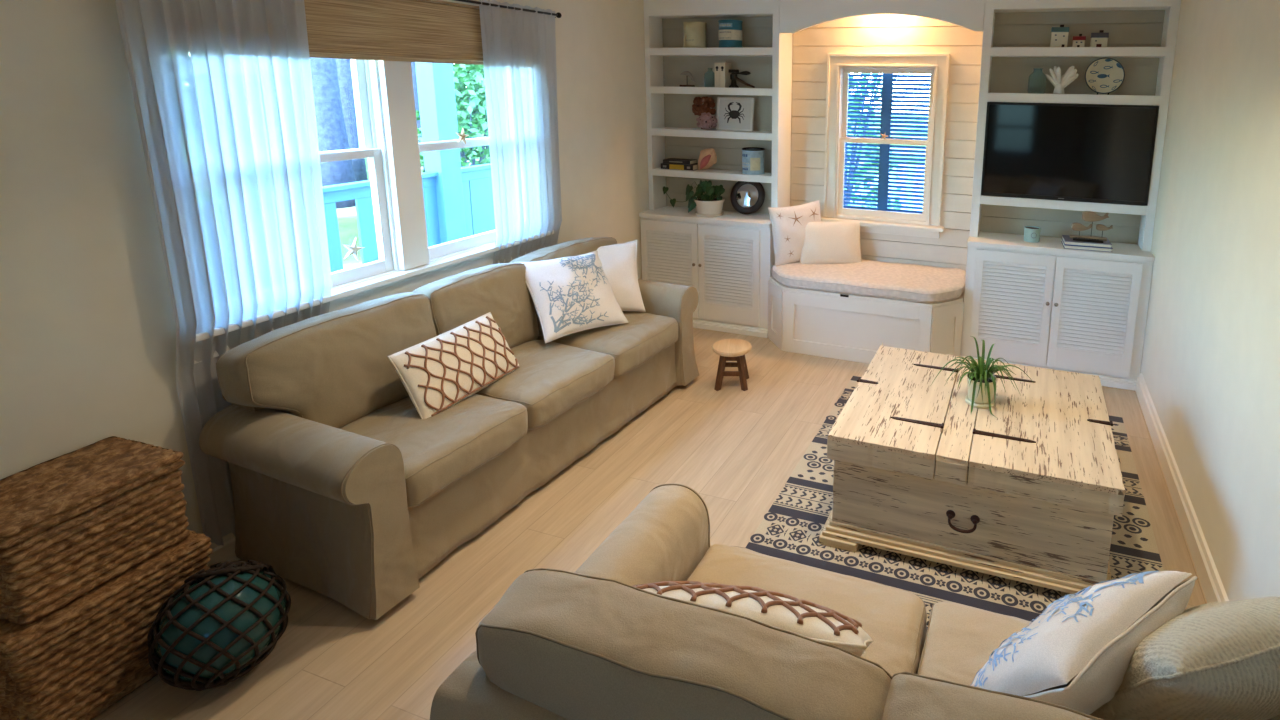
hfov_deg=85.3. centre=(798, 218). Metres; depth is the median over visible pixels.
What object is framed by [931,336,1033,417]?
spider plant
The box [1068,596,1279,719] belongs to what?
throw pillow
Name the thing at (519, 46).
curtain
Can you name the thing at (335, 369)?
cushion
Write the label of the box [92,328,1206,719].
floor
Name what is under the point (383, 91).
window
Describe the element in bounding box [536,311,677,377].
seat cushion
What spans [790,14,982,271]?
wall paneling
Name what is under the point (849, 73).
leafy bush
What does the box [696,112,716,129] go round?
sea urchin
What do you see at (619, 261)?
throw pillow
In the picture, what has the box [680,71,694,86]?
bird figurine
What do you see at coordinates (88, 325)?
wall
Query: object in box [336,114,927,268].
ground
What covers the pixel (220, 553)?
baseboard
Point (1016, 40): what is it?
bookcase
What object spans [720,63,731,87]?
book
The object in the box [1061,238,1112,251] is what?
book
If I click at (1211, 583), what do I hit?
baseboard
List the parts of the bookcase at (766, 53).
panel, shelf, shelf, shelf, shelf, panel, panel, panel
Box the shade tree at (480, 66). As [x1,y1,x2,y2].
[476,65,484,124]
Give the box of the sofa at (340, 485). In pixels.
[199,237,698,619]
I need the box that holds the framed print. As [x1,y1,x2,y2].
[716,97,754,130]
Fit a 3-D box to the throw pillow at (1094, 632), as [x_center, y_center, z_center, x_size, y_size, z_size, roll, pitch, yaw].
[0.554,0.902,1.383,0.454,0.348,0.280,-7,14,-36]
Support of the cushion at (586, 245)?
on the sofa at (340, 485)
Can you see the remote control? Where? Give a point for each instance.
(1074, 238)
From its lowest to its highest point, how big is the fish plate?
0.224 m
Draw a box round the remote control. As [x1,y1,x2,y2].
[1073,237,1102,242]
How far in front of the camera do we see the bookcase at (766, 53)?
4.87 m
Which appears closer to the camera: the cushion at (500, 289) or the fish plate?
the cushion at (500, 289)
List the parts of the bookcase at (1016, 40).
panel, shelf, shelf, shelf, panel, panel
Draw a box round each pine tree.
[310,58,355,207]
[336,59,367,181]
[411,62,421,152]
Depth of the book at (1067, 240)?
4.03 m
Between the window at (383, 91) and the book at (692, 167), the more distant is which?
the book at (692, 167)
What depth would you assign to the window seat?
4.35 m
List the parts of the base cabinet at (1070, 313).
door, door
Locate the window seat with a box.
[768,276,964,363]
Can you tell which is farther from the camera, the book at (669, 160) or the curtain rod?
the book at (669, 160)
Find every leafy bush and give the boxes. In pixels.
[416,64,490,172]
[844,73,901,209]
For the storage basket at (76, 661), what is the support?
on the floor
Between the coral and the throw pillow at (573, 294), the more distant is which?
the coral
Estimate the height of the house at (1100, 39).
0.100 m
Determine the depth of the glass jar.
4.11 m
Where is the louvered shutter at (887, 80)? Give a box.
[844,73,930,213]
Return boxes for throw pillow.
[388,312,519,418]
[520,250,628,343]
[597,240,645,311]
[633,581,872,656]
[768,200,820,266]
[800,220,861,263]
[970,570,1196,714]
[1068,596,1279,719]
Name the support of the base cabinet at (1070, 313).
on the floor
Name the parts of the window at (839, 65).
sill, sash, sash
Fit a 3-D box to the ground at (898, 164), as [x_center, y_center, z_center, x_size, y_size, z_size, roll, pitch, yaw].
[26.644,-1.239,20.084,45.000,0.001,45.000,5,12,18]
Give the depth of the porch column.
5.48 m
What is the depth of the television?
4.07 m
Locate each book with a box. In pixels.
[661,163,697,170]
[663,158,696,164]
[714,63,719,86]
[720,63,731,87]
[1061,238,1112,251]
[1062,235,1111,247]
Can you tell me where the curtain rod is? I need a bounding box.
[454,0,561,17]
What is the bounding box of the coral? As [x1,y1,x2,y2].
[1045,66,1077,93]
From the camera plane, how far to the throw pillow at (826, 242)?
4.70 m
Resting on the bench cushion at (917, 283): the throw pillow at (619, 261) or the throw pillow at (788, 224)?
the throw pillow at (788, 224)
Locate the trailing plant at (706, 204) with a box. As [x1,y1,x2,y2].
[663,180,724,216]
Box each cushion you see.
[216,292,436,427]
[340,394,527,507]
[412,262,538,348]
[475,340,614,429]
[477,570,890,719]
[510,237,616,335]
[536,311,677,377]
[687,544,926,675]
[771,259,965,302]
[882,674,1102,719]
[917,601,1078,695]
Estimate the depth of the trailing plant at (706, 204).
4.88 m
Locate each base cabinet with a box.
[640,217,774,337]
[960,246,1152,390]
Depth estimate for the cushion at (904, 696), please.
1.08 m
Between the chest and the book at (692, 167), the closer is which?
the chest
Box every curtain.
[115,0,331,545]
[479,0,561,263]
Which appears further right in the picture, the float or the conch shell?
the conch shell
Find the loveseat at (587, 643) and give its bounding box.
[430,483,1279,719]
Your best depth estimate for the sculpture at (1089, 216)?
4.09 m
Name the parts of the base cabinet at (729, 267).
door, door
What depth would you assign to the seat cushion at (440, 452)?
2.55 m
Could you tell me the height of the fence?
1.045 m
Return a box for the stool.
[712,339,751,390]
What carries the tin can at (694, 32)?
on the bookcase at (766, 53)
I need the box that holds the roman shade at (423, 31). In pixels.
[304,0,483,64]
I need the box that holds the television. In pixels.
[981,102,1158,205]
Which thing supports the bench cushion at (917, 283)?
on the window seat
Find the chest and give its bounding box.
[819,342,1124,593]
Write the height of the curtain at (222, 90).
2.094 m
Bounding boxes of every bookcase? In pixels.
[643,0,791,213]
[969,0,1180,250]
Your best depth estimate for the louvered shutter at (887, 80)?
4.89 m
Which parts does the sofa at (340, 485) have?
backrest, armrest, panel, armrest, panel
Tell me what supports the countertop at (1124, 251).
on the base cabinet at (1070, 313)
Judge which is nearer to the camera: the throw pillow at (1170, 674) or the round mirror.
the throw pillow at (1170, 674)
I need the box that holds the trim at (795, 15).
[779,0,984,32]
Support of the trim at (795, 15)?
attached to the bookcase at (766, 53)
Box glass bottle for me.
[704,68,714,86]
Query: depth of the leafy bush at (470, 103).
12.16 m
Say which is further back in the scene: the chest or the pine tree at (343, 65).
the pine tree at (343, 65)
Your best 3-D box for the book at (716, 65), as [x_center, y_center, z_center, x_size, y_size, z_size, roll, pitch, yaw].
[-0.562,-1.027,4.838,0.040,0.172,0.116,5,12,18]
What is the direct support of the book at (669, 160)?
on the book at (692, 167)
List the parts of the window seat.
panel frame, panel frame, lid, panel frame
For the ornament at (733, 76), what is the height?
0.126 m
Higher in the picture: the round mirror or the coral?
the coral
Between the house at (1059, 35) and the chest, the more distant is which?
the house at (1059, 35)
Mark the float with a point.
(226, 618)
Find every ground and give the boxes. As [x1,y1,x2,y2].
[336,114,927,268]
[850,164,924,213]
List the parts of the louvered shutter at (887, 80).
frame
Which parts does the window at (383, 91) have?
sash, sash, sill, frame, sash, sash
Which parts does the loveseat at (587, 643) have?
backrest, armrest, armrest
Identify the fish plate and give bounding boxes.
[1085,57,1124,94]
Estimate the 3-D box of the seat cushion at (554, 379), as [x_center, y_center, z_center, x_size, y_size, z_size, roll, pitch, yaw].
[-1.271,0.758,3.176,0.612,0.198,0.580,5,12,21]
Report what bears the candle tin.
on the countertop at (1124, 251)
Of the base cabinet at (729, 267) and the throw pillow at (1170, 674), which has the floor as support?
the base cabinet at (729, 267)
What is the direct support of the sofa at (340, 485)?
on the floor
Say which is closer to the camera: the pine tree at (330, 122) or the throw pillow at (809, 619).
the throw pillow at (809, 619)
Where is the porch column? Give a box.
[415,62,466,243]
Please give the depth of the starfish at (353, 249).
2.89 m
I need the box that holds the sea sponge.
[692,97,715,128]
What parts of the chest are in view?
handle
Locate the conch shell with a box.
[698,148,716,169]
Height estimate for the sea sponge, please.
0.237 m
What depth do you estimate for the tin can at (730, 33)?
4.66 m
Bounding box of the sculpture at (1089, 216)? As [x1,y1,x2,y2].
[1069,211,1112,240]
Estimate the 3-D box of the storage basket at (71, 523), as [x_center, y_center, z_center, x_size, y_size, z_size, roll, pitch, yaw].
[-2.067,0.865,1.919,0.331,0.289,0.415,4,12,16]
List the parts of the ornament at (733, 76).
blade, blade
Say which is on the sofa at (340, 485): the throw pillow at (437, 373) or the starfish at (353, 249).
the throw pillow at (437, 373)
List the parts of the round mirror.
glass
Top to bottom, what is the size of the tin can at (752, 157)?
0.180 m
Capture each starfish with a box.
[343,237,364,260]
[456,128,467,143]
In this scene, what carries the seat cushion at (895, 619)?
on the loveseat at (587, 643)
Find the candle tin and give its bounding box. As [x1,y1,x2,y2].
[1024,226,1040,242]
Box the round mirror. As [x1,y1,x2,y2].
[730,181,764,214]
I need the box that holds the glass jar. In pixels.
[1027,68,1045,93]
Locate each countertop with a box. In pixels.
[639,206,771,227]
[967,232,1154,261]
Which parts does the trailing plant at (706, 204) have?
pot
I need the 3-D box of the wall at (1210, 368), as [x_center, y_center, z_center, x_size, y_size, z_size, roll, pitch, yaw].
[1.239,0.331,1.235,0.140,2.430,6.620,5,12,18]
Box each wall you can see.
[0,0,666,533]
[671,26,1139,245]
[1140,0,1279,600]
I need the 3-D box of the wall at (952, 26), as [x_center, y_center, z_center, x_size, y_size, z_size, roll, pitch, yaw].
[0.605,-0.387,4.808,3.410,2.430,0.130,5,12,18]
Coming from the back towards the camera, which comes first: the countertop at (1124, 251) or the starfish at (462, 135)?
the countertop at (1124, 251)
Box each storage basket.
[0,436,189,624]
[0,530,212,719]
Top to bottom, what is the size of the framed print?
0.238 m
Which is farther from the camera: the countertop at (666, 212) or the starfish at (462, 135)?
the countertop at (666, 212)
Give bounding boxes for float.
[147,560,290,690]
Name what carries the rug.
on the floor
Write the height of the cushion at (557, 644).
0.367 m
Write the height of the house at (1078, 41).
0.080 m
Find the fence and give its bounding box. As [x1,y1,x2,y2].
[322,163,494,271]
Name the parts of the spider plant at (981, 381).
pot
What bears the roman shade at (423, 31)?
attached to the wall at (88, 325)
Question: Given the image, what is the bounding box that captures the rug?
[745,376,1163,630]
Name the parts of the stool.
leg, seat, leg, leg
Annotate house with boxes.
[1050,25,1068,46]
[1072,34,1085,46]
[1090,30,1108,46]
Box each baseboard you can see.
[207,533,239,568]
[1136,373,1228,602]
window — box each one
[194,59,553,363]
[821,53,949,237]
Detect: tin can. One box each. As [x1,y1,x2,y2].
[683,21,706,47]
[718,20,742,47]
[742,147,764,174]
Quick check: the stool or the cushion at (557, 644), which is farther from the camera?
the stool
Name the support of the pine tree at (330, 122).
on the ground at (346, 217)
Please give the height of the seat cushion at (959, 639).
0.198 m
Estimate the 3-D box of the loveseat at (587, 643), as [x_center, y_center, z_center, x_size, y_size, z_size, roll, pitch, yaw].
[0.219,1.091,1.417,1.714,0.784,0.848,5,12,18]
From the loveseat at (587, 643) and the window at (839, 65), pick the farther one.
the window at (839, 65)
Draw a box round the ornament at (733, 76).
[729,69,754,87]
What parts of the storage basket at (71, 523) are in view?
lid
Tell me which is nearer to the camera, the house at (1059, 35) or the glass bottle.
the house at (1059, 35)

